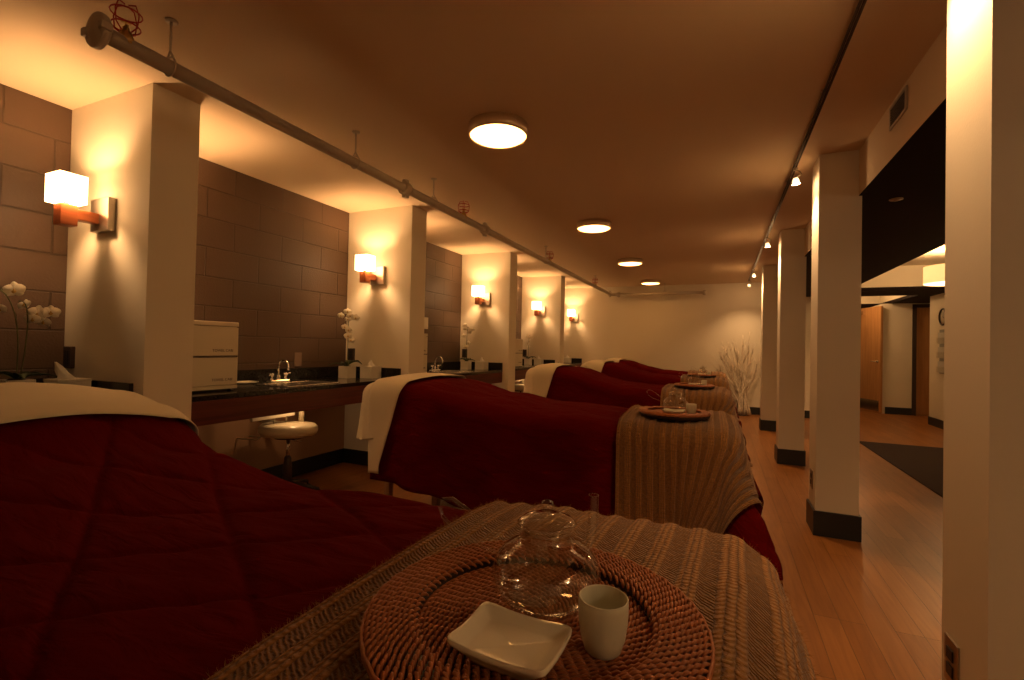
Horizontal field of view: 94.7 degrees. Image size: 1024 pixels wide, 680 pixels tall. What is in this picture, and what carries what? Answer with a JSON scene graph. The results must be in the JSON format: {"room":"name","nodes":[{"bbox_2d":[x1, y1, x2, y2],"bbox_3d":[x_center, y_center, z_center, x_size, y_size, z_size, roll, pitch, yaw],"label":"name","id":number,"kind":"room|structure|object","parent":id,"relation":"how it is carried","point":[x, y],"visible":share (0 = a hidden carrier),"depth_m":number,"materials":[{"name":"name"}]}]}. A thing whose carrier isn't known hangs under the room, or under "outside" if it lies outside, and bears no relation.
{"room":"spa treatment room","nodes":[
{"label":"spa treatment room","id":0,"kind":"room"},
{"bbox_2d":[64,83,199,419],"bbox_3d":[-2.041,-0.066,2.509,0.724,2.358,0.227,1,-1,24],"label":"column","id":1,"kind":"structure","parent":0,"point":[130,289],"depth_m":2.37,"materials":[{"name":"beige paint"}]},
{"bbox_2d":[63,346,74,368],"bbox_3d":[-2.355,0.092,2.506,0.072,0.116,0.025,1,-1,24],"label":"wall outlet","id":2,"kind":"object","parent":1,"relation":"attached to","point":[68,351],"visible":0.95,"depth_m":2.49,"materials":[{"name":"brown"}]},
{"bbox_2d":[44,170,115,232],"bbox_3d":[-2.116,-0.672,2.318,0.173,0.243,0.208,1,-1,24],"label":"wall sconce","id":3,"kind":"object","parent":1,"relation":"attached to","point":[68,191],"visible":1,"depth_m":2.27,"materials":[{"name":"white glass"}]},
{"bbox_2d":[0,83,521,469],"bbox_3d":[-1.526,-0.073,4.809,0.206,2.458,11.563,1,-1,24],"label":"wall","id":4,"kind":"structure","parent":0,"point":[272,260],"depth_m":3.50,"materials":[{"name":"tile"}]},
{"bbox_2d":[33,378,132,391],"bbox_3d":[-2.788,0.299,0.926,0.643,0.255,3.256,1,-1,24],"label":"countertop","id":5,"kind":"structure","parent":4,"relation":"attached to","point":[94,383],"depth_m":2.34,"materials":[{"name":"stone"}]},
{"bbox_2d":[0,281,60,382],"bbox_3d":[-2.316,0.008,2.197,0.294,0.561,0.300,1,-1,24],"label":"potted orchid","id":6,"kind":"object","parent":5,"relation":"on","point":[37,314],"visible":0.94,"depth_m":2.21,"materials":[{"name":"white plant"}]},
{"bbox_2d":[43,362,91,386],"bbox_3d":[-2.160,0.200,2.295,0.134,0.188,0.134,1,-1,24],"label":"tissue box","id":7,"kind":"object","parent":5,"relation":"on","point":[63,376],"visible":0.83,"depth_m":2.26,"materials":[{"name":"beige paper"}]},
{"bbox_2d":[191,366,400,425],"bbox_3d":[-1.662,0.357,3.478,0.643,0.255,1.870,1,-1,24],"label":"countertop","id":8,"kind":"structure","parent":4,"relation":"attached to","point":[246,401],"depth_m":3.17,"materials":[{"name":"stone"}]},
{"bbox_2d":[192,320,238,390],"bbox_3d":[-1.934,0.095,2.797,0.304,0.420,0.450,1,-1,24],"label":"storage box","id":9,"kind":"object","parent":8,"relation":"on","point":[215,343],"visible":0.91,"depth_m":2.81,"materials":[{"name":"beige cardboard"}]},
{"bbox_2d":[266,359,290,382],"bbox_3d":[-1.720,0.230,3.536,0.134,0.178,0.170,1,-1,24],"label":"faucet","id":10,"kind":"object","parent":8,"relation":"on","point":[285,374],"visible":0.99,"depth_m":3.54,"materials":[{"name":"silver metal"}]},
{"bbox_2d":[237,380,339,440],"bbox_3d":[-1.708,0.524,3.442,0.570,0.424,0.620,1,-1,24],"label":"sink","id":11,"kind":"object","parent":8,"relation":"in","point":[302,382],"visible":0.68,"depth_m":3.40,"materials":[{"name":"white ceramic"}]},
{"bbox_2d":[327,308,361,377],"bbox_3d":[-1.425,0.029,4.165,0.280,0.610,0.275,1,-1,24],"label":"potted orchid","id":12,"kind":"object","parent":8,"relation":"on","point":[346,371],"visible":1,"depth_m":4.11,"materials":[{"name":"white plant"}]},
{"bbox_2d":[360,360,381,378],"bbox_3d":[-1.260,0.258,4.210,0.134,0.160,0.134,1,-1,24],"label":"tissue box","id":13,"kind":"object","parent":8,"relation":"on","point":[371,371],"visible":1,"depth_m":4.16,"materials":[{"name":"beige"}]},
{"bbox_2d":[294,353,301,366],"bbox_3d":[-1.796,0.164,3.959,0.006,0.116,0.072,1,-1,24],"label":"wall outlet","id":14,"kind":"object","parent":4,"relation":"attached to","point":[297,356],"visible":1,"depth_m":3.95,"materials":[{"name":"brown"}]},
{"bbox_2d":[261,448,343,478],"bbox_3d":[-1.475,1.091,4.706,0.015,0.130,11.463,1,-1,24],"label":"baseboard","id":15,"kind":"structure","parent":4,"relation":"attached to","point":[309,464],"depth_m":4.08,"materials":[{"name":"black plastic"}]},
{"bbox_2d":[237,366,400,380],"bbox_3d":[-1.660,0.275,3.479,0.643,0.090,1.870,1,-1,24],"label":"backsplash","id":16,"kind":"structure","parent":4,"relation":"attached to","point":[308,372],"depth_m":3.96,"materials":[{"name":"stone"}]},
{"bbox_2d":[427,361,502,383],"bbox_3d":[-0.806,0.402,5.419,0.643,0.255,1.920,1,-1,24],"label":"countertop","id":17,"kind":"structure","parent":4,"relation":"attached to","point":[493,374],"depth_m":5.93,"materials":[{"name":"stone"}]},
{"bbox_2d":[423,333,427,372],"bbox_3d":[-1.095,0.138,4.700,0.304,0.420,0.450,1,-1,24],"label":"storage box","id":18,"kind":"object","parent":17,"relation":"on","point":[425,335],"visible":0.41,"depth_m":4.81,"materials":[{"name":"beige cardboard"}]},
{"bbox_2d":[429,356,442,370],"bbox_3d":[-0.861,0.275,5.485,0.134,0.178,0.170,1,-1,24],"label":"faucet","id":19,"kind":"object","parent":17,"relation":"on","point":[434,365],"visible":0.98,"depth_m":5.49,"materials":[{"name":"silver metal"}]},
{"bbox_2d":[428,370,472,372],"bbox_3d":[-0.848,0.569,5.390,0.570,0.424,0.620,1,-1,24],"label":"sink","id":20,"kind":"object","parent":17,"relation":"in","point":[442,371],"visible":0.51,"depth_m":5.44,"materials":[{"name":"white ceramic"}]},
{"bbox_2d":[457,323,474,369],"bbox_3d":[-0.595,0.082,6.083,0.202,0.592,0.237,2,-1,-24],"label":"potted orchid","id":21,"kind":"object","parent":17,"relation":"on","point":[466,364],"visible":0.97,"depth_m":6.06,"materials":[{"name":"white plant"}]},
{"bbox_2d":[475,357,488,369],"bbox_3d":[-0.394,0.303,6.147,0.134,0.160,0.134,1,-1,24],"label":"tissue box","id":22,"kind":"object","parent":17,"relation":"on","point":[480,365],"visible":0.99,"depth_m":6.09,"materials":[{"name":"beige"}]},
{"bbox_2d":[427,361,502,369],"bbox_3d":[-0.804,0.319,5.420,0.643,0.090,1.920,1,-1,24],"label":"backsplash","id":23,"kind":"structure","parent":4,"relation":"attached to","point":[457,364],"depth_m":6.17,"materials":[{"name":"stone"}]},
{"bbox_2d":[515,359,554,379],"bbox_3d":[0.060,0.447,7.380,0.643,0.255,1.914,1,-1,24],"label":"countertop","id":24,"kind":"structure","parent":4,"relation":"attached to","point":[520,372],"depth_m":6.87,"materials":[{"name":"stone"}]},
{"bbox_2d":[515,339,522,366],"bbox_3d":[-0.063,0.192,7.037,0.304,0.420,0.450,1,-1,24],"label":"storage box","id":25,"kind":"object","parent":24,"relation":"on","point":[519,342],"visible":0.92,"depth_m":7.04,"materials":[{"name":"beige cardboard"}]},
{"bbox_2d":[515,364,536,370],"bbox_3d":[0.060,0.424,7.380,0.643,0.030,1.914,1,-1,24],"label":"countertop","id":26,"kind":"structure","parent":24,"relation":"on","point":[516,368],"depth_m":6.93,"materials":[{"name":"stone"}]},
{"bbox_2d":[522,334,535,364],"bbox_3d":[0.287,0.160,7.992,0.266,0.525,0.248,1,-1,24],"label":"potted orchid","id":27,"kind":"object","parent":24,"relation":"on","point":[527,361],"visible":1,"depth_m":7.97,"materials":[{"name":"white plant"}]},
{"bbox_2d":[534,356,543,364],"bbox_3d":[0.458,0.347,8.078,0.134,0.160,0.134,1,-1,24],"label":"tissue box","id":28,"kind":"object","parent":24,"relation":"on","point":[538,361],"visible":0.93,"depth_m":8.02,"materials":[{"name":"beige"}]},
{"bbox_2d":[522,359,554,363],"bbox_3d":[0.062,0.364,7.381,0.643,0.090,1.914,1,-1,24],"label":"backsplash","id":29,"kind":"structure","parent":4,"relation":"attached to","point":[545,361],"depth_m":8.17,"materials":[{"name":"stone"}]},
{"bbox_2d":[564,358,581,366],"bbox_3d":[0.840,0.487,9.147,0.643,0.255,1.495,1,-1,24],"label":"countertop","id":30,"kind":"structure","parent":4,"relation":"attached to","point":[575,361],"depth_m":9.70,"materials":[{"name":"stone"}]},
{"bbox_2d":[344,205,426,450],"bbox_3d":[-1.194,-0.022,4.427,0.724,2.358,0.227,1,-1,24],"label":"column","id":31,"kind":"structure","parent":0,"point":[388,332],"depth_m":4.31,"materials":[{"name":"beige paint"}]},
{"bbox_2d":[348,348,354,359],"bbox_3d":[-1.508,0.136,4.424,0.072,0.116,0.025,1,-1,24],"label":"wall outlet","id":32,"kind":"object","parent":31,"relation":"attached to","point":[351,351],"visible":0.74,"depth_m":4.41,"materials":[{"name":"brown plastic"}]},
{"bbox_2d":[343,448,367,465],"bbox_3d":[-1.212,1.092,4.409,0.736,0.130,0.251,1,-1,24],"label":"baseboard","id":33,"kind":"structure","parent":31,"relation":"attached to","point":[352,456],"depth_m":4.38,"materials":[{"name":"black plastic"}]},
{"bbox_2d":[355,254,385,284],"bbox_3d":[-1.270,-0.628,4.236,0.173,0.243,0.208,1,-1,24],"label":"wall sconce","id":34,"kind":"object","parent":31,"relation":"attached to","point":[371,274],"visible":1,"depth_m":4.18,"materials":[{"name":"silver metal"}]},
{"bbox_2d":[0,0,946,287],"bbox_3d":[0.345,-1.224,4.010,4.243,0.100,11.763,1,-1,24],"label":"ceiling","id":35,"kind":"structure","parent":0,"point":[682,126],"depth_m":2.32,"materials":[{"name":"beige paint"}]},
{"bbox_2d":[80,0,705,296],"bbox_3d":[1.031,-1.023,5.114,1.784,0.244,8.416,1,-1,24],"label":"pipe","id":36,"kind":"object","parent":35,"relation":"hanging from","point":[99,32],"visible":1,"depth_m":2.12,"materials":[{"name":"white metal"}]},
{"bbox_2d":[468,112,527,148],"bbox_3d":[-0.077,-1.168,2.657,0.336,0.068,0.336,1,-1,24],"label":"ceiling light","id":37,"kind":"object","parent":35,"relation":"attached to","point":[492,130],"visible":1,"depth_m":2.58,"materials":[{"name":"beige"}]},
{"bbox_2d":[470,124,525,147],"bbox_3d":[-0.078,-1.148,2.657,0.315,0.028,0.315,1,-1,24],"label":"diffuser","id":38,"kind":"object","parent":37,"relation":"attached to","point":[483,135],"depth_m":2.62,"materials":[{"name":"white"}]},
{"bbox_2d":[577,219,610,232],"bbox_3d":[0.809,-1.122,4.666,0.336,0.068,0.336,1,-1,24],"label":"ceiling light","id":39,"kind":"object","parent":35,"relation":"attached to","point":[587,225],"visible":1,"depth_m":4.57,"materials":[{"name":"beige"}]},
{"bbox_2d":[578,225,609,232],"bbox_3d":[0.809,-1.102,4.666,0.315,0.028,0.315,1,-1,24],"label":"diffuser","id":40,"kind":"object","parent":39,"relation":"attached to","point":[582,228],"depth_m":4.62,"materials":[{"name":"white"}]},
{"bbox_2d":[618,258,642,265],"bbox_3d":[1.640,-1.079,6.548,0.336,0.068,0.336,1,-1,24],"label":"ceiling light","id":41,"kind":"object","parent":35,"relation":"attached to","point":[623,261],"visible":1,"depth_m":6.44,"materials":[{"name":"beige"}]},
{"bbox_2d":[619,262,641,265],"bbox_3d":[1.639,-1.059,6.548,0.315,0.028,0.315,1,-1,24],"label":"diffuser","id":42,"kind":"object","parent":41,"relation":"attached to","point":[620,263],"depth_m":6.51,"materials":[{"name":"white"}]},
{"bbox_2d":[641,279,659,284],"bbox_3d":[2.486,-1.035,8.466,0.336,0.068,0.336,1,-1,24],"label":"ceiling light","id":43,"kind":"object","parent":35,"relation":"attached to","point":[646,281],"visible":1,"depth_m":8.35,"materials":[{"name":"beige"}]},
{"bbox_2d":[748,0,866,279],"bbox_3d":[2.320,-1.114,4.140,0.036,0.034,8.600,1,-1,24],"label":"track","id":44,"kind":"object","parent":35,"relation":"attached to","point":[825,90],"visible":0.98,"depth_m":2.22,"materials":[{"name":"brown"}]},
{"bbox_2d":[792,167,801,185],"bbox_3d":[1.855,-1.067,3.079,0.049,0.108,0.050,1,-1,-14],"label":"track spotlight","id":45,"kind":"object","parent":44,"relation":"attached to","point":[795,181],"visible":1,"depth_m":3.07,"materials":[{"name":"silver metal"}]},
{"bbox_2d":[460,252,516,391],"bbox_3d":[-0.328,0.023,6.391,0.724,2.358,0.227,1,-1,24],"label":"column","id":46,"kind":"structure","parent":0,"point":[493,337],"depth_m":6.27,"materials":[{"name":"beige paint"}]},
{"bbox_2d":[472,285,490,305],"bbox_3d":[-0.403,-0.584,6.200,0.173,0.243,0.208,1,-1,24],"label":"wall sconce","id":47,"kind":"object","parent":46,"relation":"attached to","point":[482,298],"visible":1,"depth_m":6.14,"materials":[{"name":"white glass"}]},
{"bbox_2d":[520,276,564,391],"bbox_3d":[0.536,0.068,8.349,0.724,2.358,0.227,1,-1,24],"label":"column","id":48,"kind":"structure","parent":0,"point":[547,343],"depth_m":8.23,"materials":[{"name":"beige paint"}]},
{"bbox_2d":[532,301,544,315],"bbox_3d":[0.461,-0.539,8.158,0.173,0.243,0.208,1,-1,24],"label":"wall sconce","id":49,"kind":"object","parent":48,"relation":"attached to","point":[536,305],"visible":1,"depth_m":8.10,"materials":[{"name":"white glass"}]},
{"bbox_2d":[292,409,943,679],"bbox_3d":[2.553,1.289,4.638,7.843,0.100,14.600,1,-1,24],"label":"floor","id":50,"kind":"structure","parent":0,"point":[870,608],"depth_m":2.62,"materials":[{"name":"brown wood"}]},
{"bbox_2d":[257,421,319,489],"bbox_3d":[-1.602,0.860,3.365,0.484,0.548,0.488,1,-1,24],"label":"stool","id":51,"kind":"object","parent":50,"relation":"on","point":[279,430],"visible":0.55,"depth_m":3.28,"materials":[{"name":"beige plastic"}]},
{"bbox_2d":[384,481,439,505],"bbox_3d":[0.165,0.753,2.960,2.150,0.827,0.720,1,-1,24],"label":"massage table","id":52,"kind":"object","parent":50,"relation":"on","point":[388,486],"visible":0.02,"depth_m":3.04,"materials":[{"name":"brown wood"}]},
{"bbox_2d":[370,376,782,584],"bbox_3d":[0.308,0.713,2.907,2.286,0.886,1.256,1,-1,24],"label":"quilt","id":53,"kind":"object","parent":52,"relation":"on","point":[464,443],"visible":0.62,"depth_m":2.65,"materials":[{"name":"red fabric"}]},
{"bbox_2d":[356,373,465,473],"bbox_3d":[-0.679,0.542,3.361,0.383,0.614,0.907,1,-1,24],"label":"sheet","id":54,"kind":"object","parent":53,"relation":"on","point":[380,397],"visible":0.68,"depth_m":2.95,"materials":[{"name":"beige fabric"}]},
{"bbox_2d":[615,404,762,533],"bbox_3d":[0.990,0.711,2.615,0.734,0.645,1.079,1,-1,24],"label":"knitted throw","id":55,"kind":"object","parent":53,"relation":"on","point":[691,474],"visible":0.78,"depth_m":2.23,"materials":[{"name":"brown fabric"}]},
{"bbox_2d":[638,406,710,420],"bbox_3d":[0.858,0.385,2.501,0.365,0.030,0.365,1,-1,18],"label":"woven tray","id":56,"kind":"object","parent":55,"relation":"on","point":[648,411],"visible":0.78,"depth_m":2.38,"materials":[{"name":"wicker"}]},
{"bbox_2d":[662,408,684,413],"bbox_3d":[0.831,0.371,2.424,0.107,0.028,0.080,1,-1,27],"label":"square dish","id":57,"kind":"object","parent":56,"relation":"on","point":[666,410],"visible":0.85,"depth_m":2.41,"materials":[{"name":"beige ceramic"}]},
{"bbox_2d":[686,403,696,413],"bbox_3d":[0.927,0.359,2.441,0.052,0.056,0.052,1,-1,24],"label":"tea cup","id":58,"kind":"object","parent":56,"relation":"on","point":[690,407],"visible":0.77,"depth_m":2.42,"materials":[{"name":"beige ceramic"}]},
{"bbox_2d":[515,384,523,391],"bbox_3d":[0.121,0.949,7.271,0.484,0.548,0.488,1,-1,24],"label":"stool","id":59,"kind":"object","parent":50,"relation":"on","point":[518,387],"visible":0.19,"depth_m":7.08,"materials":[{"name":"beige plastic"}]},
{"bbox_2d":[711,333,760,415],"bbox_3d":[4.043,0.587,8.305,1.011,1.467,0.250,1,-1,24],"label":"bundle","id":60,"kind":"object","parent":50,"relation":"on","point":[741,403],"visible":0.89,"depth_m":8.27,"materials":[{"name":"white wood"}]},
{"bbox_2d":[760,265,777,420],"bbox_3d":[3.730,0.114,6.813,0.222,2.358,0.235,1,-1,24],"label":"column","id":61,"kind":"structure","parent":50,"relation":"on","point":[769,310],"depth_m":6.72,"materials":[{"name":"beige paint"}]},
{"bbox_2d":[759,417,775,431],"bbox_3d":[3.707,1.218,6.798,0.246,0.150,0.259,1,-1,24],"label":"baseboard","id":62,"kind":"structure","parent":61,"relation":"attached to","point":[764,425],"depth_m":6.69,"materials":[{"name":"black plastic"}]},
{"bbox_2d":[776,229,805,450],"bbox_3d":[2.855,0.069,4.830,0.222,2.358,0.235,1,-1,24],"label":"column","id":63,"kind":"structure","parent":50,"relation":"on","point":[791,325],"depth_m":4.73,"materials":[{"name":"beige paint"}]},
{"bbox_2d":[774,444,805,466],"bbox_3d":[2.832,1.172,4.815,0.246,0.150,0.259,1,-1,24],"label":"baseboard","id":64,"kind":"structure","parent":63,"relation":"attached to","point":[781,456],"depth_m":4.70,"materials":[{"name":"black plastic"}]},
{"bbox_2d":[809,150,861,515],"bbox_3d":[2.043,0.026,2.990,0.222,2.358,0.235,1,-1,24],"label":"column","id":65,"kind":"structure","parent":50,"relation":"on","point":[835,352],"depth_m":2.89,"materials":[{"name":"beige paint"}]},
{"bbox_2d":[806,499,861,541],"bbox_3d":[2.019,1.130,2.974,0.246,0.150,0.259,1,-1,24],"label":"baseboard","id":66,"kind":"structure","parent":65,"relation":"attached to","point":[820,523],"depth_m":2.86,"materials":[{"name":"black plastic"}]},
{"bbox_2d":[860,441,942,497],"bbox_3d":[4.150,1.251,3.349,1.680,0.008,5.130,1,-1,24],"label":"rug","id":67,"kind":"object","parent":50,"relation":"on","point":[924,464],"visible":0.16,"depth_m":5.00,"materials":[{"name":"black carpet"}]},
{"bbox_2d":[929,293,944,420],"bbox_3d":[7.142,0.327,6.997,1.180,2.080,0.980,1,-1,24],"label":"wall pier","id":68,"kind":"object","parent":50,"relation":"on","point":[937,302],"visible":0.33,"depth_m":7.47,"materials":[{"name":"beige paint"}]},
{"bbox_2d":[928,416,943,429],"bbox_3d":[7.113,1.301,6.981,1.192,0.130,0.992,1,-1,24],"label":"baseboard","id":69,"kind":"structure","parent":68,"relation":"attached to","point":[932,421],"depth_m":7.37,"materials":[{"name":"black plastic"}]},
{"bbox_2d":[938,329,943,373],"bbox_3d":[6.554,0.177,7.184,0.050,0.680,0.300,1,-1,24],"label":"brochure holder","id":70,"kind":"object","parent":68,"relation":"attached to","point":[941,334],"visible":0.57,"depth_m":7.21,"materials":[{"name":"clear plastic"}]},
{"bbox_2d":[938,308,944,325],"bbox_3d":[6.581,-0.352,7.206,0.032,0.264,0.264,1,-1,24],"label":"wall clock","id":71,"kind":"object","parent":68,"relation":"attached to","point":[941,316],"visible":0.74,"depth_m":7.23,"materials":[{"name":"brown"}]},
{"bbox_2d":[941,0,1023,679],"bbox_3d":[1.215,-0.016,1.115,0.222,2.358,0.235,1,-1,24],"label":"column","id":72,"kind":"structure","parent":50,"relation":"on","point":[983,556],"depth_m":1.07,"materials":[{"name":"beige paint"}]},
{"bbox_2d":[944,632,959,679],"bbox_3d":[1.112,0.817,1.196,0.009,0.116,0.072,1,-1,24],"label":"wall outlet","id":73,"kind":"object","parent":72,"relation":"attached to","point":[951,649],"visible":1,"depth_m":1.19,"materials":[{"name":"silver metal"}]},
{"bbox_2d":[946,645,952,662],"bbox_3d":[1.110,0.797,1.197,0.003,0.028,0.034,1,-1,24],"label":"socket","id":74,"kind":"object","parent":73,"relation":"attached to","point":[949,648],"depth_m":1.20,"materials":[{"name":"black plastic"}]},
{"bbox_2d":[946,660,952,679],"bbox_3d":[1.109,0.837,1.197,0.003,0.028,0.034,1,-1,24],"label":"socket","id":75,"kind":"object","parent":73,"relation":"attached to","point":[949,665],"depth_m":1.19,"materials":[{"name":"black plastic"}]},
{"bbox_2d":[564,282,810,410],"bbox_3d":[3.238,0.084,8.997,5.143,2.458,0.150,1,-1,24],"label":"wall","id":76,"kind":"structure","parent":0,"point":[668,332],"depth_m":8.98,"materials":[{"name":"beige paint"}]},
{"bbox_2d":[567,309,577,321],"bbox_3d":[1.247,-0.501,9.693,0.173,0.243,0.208,1,-1,24],"label":"wall sconce","id":77,"kind":"object","parent":76,"relation":"attached to","point":[573,317],"visible":1,"depth_m":9.63,"materials":[{"name":"silver metal"}]},
{"bbox_2d":[745,407,809,417],"bbox_3d":[4.110,1.281,10.101,4.431,0.130,2.949,1,-1,24],"label":"baseboard","id":78,"kind":"structure","parent":76,"relation":"attached to","point":[754,410],"depth_m":8.38,"materials":[{"name":"black plastic"}]},
{"bbox_2d":[805,98,945,307],"bbox_3d":[4.518,-0.835,3.820,3.645,0.053,14.600,1,-1,24],"label":"ceiling","id":79,"kind":"structure","parent":0,"point":[894,234],"depth_m":3.17,"materials":[{"name":"black"}]},
{"bbox_2d":[805,24,946,254],"bbox_3d":[2.240,-1.008,3.114,0.045,0.278,11.463,1,-1,24],"label":"wall","id":80,"kind":"structure","parent":0,"point":[926,84],"depth_m":2.10,"materials":[{"name":"beige paint"}]},
{"bbox_2d":[889,85,907,130],"bbox_3d":[1.819,-1.088,2.223,0.008,0.110,0.230,1,-1,24],"label":"air vent","id":81,"kind":"object","parent":80,"relation":"in","point":[903,96],"visible":1,"depth_m":2.21,"materials":[{"name":"beige metal"}]},
{"bbox_2d":[873,303,929,413],"bbox_3d":[7.992,0.376,9.321,1.500,2.080,1.480,1,-1,24],"label":"wall","id":82,"kind":"structure","parent":0,"point":[897,318],"depth_m":8.85,"materials":[{"name":"beige paint"}]},
{"bbox_2d":[860,306,882,412],"bbox_3d":[6.969,0.375,9.306,0.234,2.020,0.854,1,-1,-5],"label":"door","id":83,"kind":"structure","parent":82,"relation":"in","point":[871,358],"depth_m":9.12,"materials":[{"name":"brown wood"}]},
{"bbox_2d":[880,407,911,414],"bbox_3d":[7.487,1.344,9.511,0.472,0.130,1.500,1,-1,24],"label":"baseboard","id":84,"kind":"structure","parent":82,"relation":"attached to","point":[888,410],"depth_m":8.82,"materials":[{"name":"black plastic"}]},
{"bbox_2d":[912,304,929,415],"bbox_3d":[7.850,0.374,8.603,0.900,2.060,0.090,1,-1,24],"label":"door","id":85,"kind":"structure","parent":82,"relation":"in","point":[920,314],"depth_m":8.72,"materials":[{"name":"brown wood"}]},
{"bbox_2d":[861,245,944,303],"bbox_3d":[4.843,-1.041,3.380,2.700,0.360,13.150,1,-1,24],"label":"ceiling","id":86,"kind":"structure","parent":0,"point":[908,274],"depth_m":6.99,"materials":[{"name":"beige paint"}]},
{"bbox_2d":[923,263,944,285],"bbox_3d":[5.427,-0.911,5.771,0.600,0.430,0.600,1,-1,24],"label":"pendant lamp","id":87,"kind":"object","parent":86,"relation":"hanging from","point":[933,275],"visible":0.21,"depth_m":5.75,"materials":[{"name":"white fabric"}]},
{"bbox_2d":[924,281,944,284],"bbox_3d":[5.422,-0.706,5.768,0.590,0.001,0.590,1,-1,24],"label":"diffuser","id":88,"kind":"object","parent":87,"relation":"attached to","point":[940,282],"depth_m":5.90,"materials":[{"name":"white plastic"}]},
{"bbox_3d":[-0.699,0.699,1.003,2.150,0.844,0.720,1,-1,24],"label":"massage table","id":89,"kind":"object","parent":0,"visible":0},
{"bbox_2d":[0,414,473,679],"bbox_3d":[-0.570,0.623,0.919,2.307,0.936,1.296,1,-1,24],"label":"quilt","id":90,"kind":"object","parent":89,"relation":"on","point":[132,548],"visible":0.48,"depth_m":0.88,"materials":[{"name":"red fabric"}]},
{"bbox_2d":[0,382,198,435],"bbox_3d":[-1.492,0.449,1.340,0.529,0.645,0.924,1,-1,24],"label":"sheet","id":91,"kind":"object","parent":90,"relation":"on","point":[19,401],"visible":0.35,"depth_m":1.40,"materials":[{"name":"beige fabric"}]},
{"bbox_2d":[203,499,823,679],"bbox_3d":[0.119,0.653,0.672,0.719,0.660,1.112,1,-1,24],"label":"knitted throw","id":92,"kind":"object","parent":90,"relation":"on","point":[741,597],"visible":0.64,"depth_m":0.65,"materials":[{"name":"brown fabric"}]},
{"bbox_2d":[359,539,714,679],"bbox_3d":[0.026,0.323,0.552,0.389,0.029,0.389,1,-1,12],"label":"woven tray","id":93,"kind":"object","parent":92,"relation":"on","point":[403,635],"visible":0.82,"depth_m":0.55,"materials":[{"name":"wicker"}]},
{"bbox_2d":[447,602,571,679],"bbox_3d":[-0.002,0.308,0.475,0.107,0.028,0.080,1,-1,27],"label":"square dish","id":94,"kind":"object","parent":93,"relation":"on","point":[499,639],"visible":1,"depth_m":0.48,"materials":[{"name":"beige ceramic"}]},
{"bbox_2d":[437,494,600,621],"bbox_3d":[0.004,0.259,0.595,0.216,0.129,0.134,1,-1,24],"label":"glass teapot","id":95,"kind":"object","parent":93,"relation":"on","point":[540,510],"visible":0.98,"depth_m":0.58,"materials":[{"name":"clear glass"}]},
{"bbox_2d":[578,584,628,660],"bbox_3d":[0.095,0.296,0.492,0.052,0.056,0.052,1,-1,24],"label":"tea cup","id":96,"kind":"object","parent":93,"relation":"on","point":[603,609],"visible":1,"depth_m":0.47,"materials":[{"name":"beige ceramic"}]},
{"bbox_3d":[1.152,0.784,4.863,1.880,0.857,0.720,1,-1,24],"label":"massage table","id":97,"kind":"object","parent":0,"visible":0},
{"bbox_2d":[546,365,749,460],"bbox_3d":[1.299,0.745,4.827,2.025,0.916,1.256,1,-1,24],"label":"quilt","id":98,"kind":"object","parent":97,"relation":"on","point":[568,383],"visible":0.35,"depth_m":4.62,"materials":[{"name":"red fabric"}]},
{"bbox_2d":[523,363,576,396],"bbox_3d":[0.415,0.559,5.182,0.372,0.616,0.894,1,-1,24],"label":"sheet","id":99,"kind":"object","parent":98,"relation":"on","point":[538,378],"visible":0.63,"depth_m":4.81,"materials":[{"name":"beige fabric"}]},
{"bbox_2d":[660,384,739,422],"bbox_3d":[1.842,0.754,4.587,0.711,0.621,1.060,1,-1,24],"label":"knitted throw","id":100,"kind":"object","parent":98,"relation":"on","point":[718,398],"visible":0.37,"depth_m":4.22,"materials":[{"name":"beige fabric"}]},
{"bbox_2d":[674,383,714,388],"bbox_3d":[1.722,0.430,4.458,0.365,0.030,0.365,1,-1,18],"label":"woven tray","id":101,"kind":"object","parent":100,"relation":"on","point":[682,385],"visible":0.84,"depth_m":4.32,"materials":[{"name":"wicker"}]},
{"bbox_3d":[1.996,0.828,6.775,1.880,0.857,0.720,1,-1,24],"label":"massage table","id":102,"kind":"object","parent":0,"visible":0},
{"bbox_2d":[601,362,741,426],"bbox_3d":[2.126,0.787,6.699,2.023,0.919,1.239,1,-1,24],"label":"quilt","id":103,"kind":"object","parent":102,"relation":"on","point":[617,370],"visible":0.23,"depth_m":6.54,"materials":[{"name":"red fabric"}]},
{"bbox_2d":[580,360,613,371],"bbox_3d":[1.280,0.604,7.120,0.394,0.615,0.913,1,-1,24],"label":"sheet","id":104,"kind":"object","parent":103,"relation":"on","point":[597,365],"visible":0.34,"depth_m":6.72,"materials":[{"name":"beige fabric"}]},
{"bbox_2d":[680,374,734,403],"bbox_3d":[2.695,0.798,6.484,0.664,0.621,1.021,1,-1,24],"label":"knitted throw","id":105,"kind":"object","parent":103,"relation":"on","point":[720,381],"visible":0.27,"depth_m":6.16,"materials":[{"name":"beige fabric"}]},
{"bbox_2d":[688,373,716,376],"bbox_3d":[2.566,0.473,6.370,0.365,0.030,0.365,1,-1,1],"label":"woven tray","id":106,"kind":"object","parent":105,"relation":"on","point":[689,374],"visible":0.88,"depth_m":6.24,"materials":[{"name":"wicker"}]},
{"bbox_3d":[2.601,0.861,8.257,1.970,0.857,0.720,1,-1,24],"label":"massage table","id":107,"kind":"object","parent":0,"visible":0},
{"bbox_2d":[619,360,736,409],"bbox_3d":[2.742,0.822,8.196,2.099,0.916,1.257,1,-1,24],"label":"quilt","id":108,"kind":"object","parent":107,"relation":"on","point":[634,364],"visible":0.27,"depth_m":8.05,"materials":[{"name":"red fabric"}]},
{"bbox_2d":[688,370,727,379],"bbox_3d":[3.337,0.832,7.962,0.681,0.620,1.064,1,-1,24],"label":"knitted throw","id":109,"kind":"object","parent":108,"relation":"on","point":[717,373],"visible":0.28,"depth_m":7.72,"materials":[{"name":"beige fabric"}]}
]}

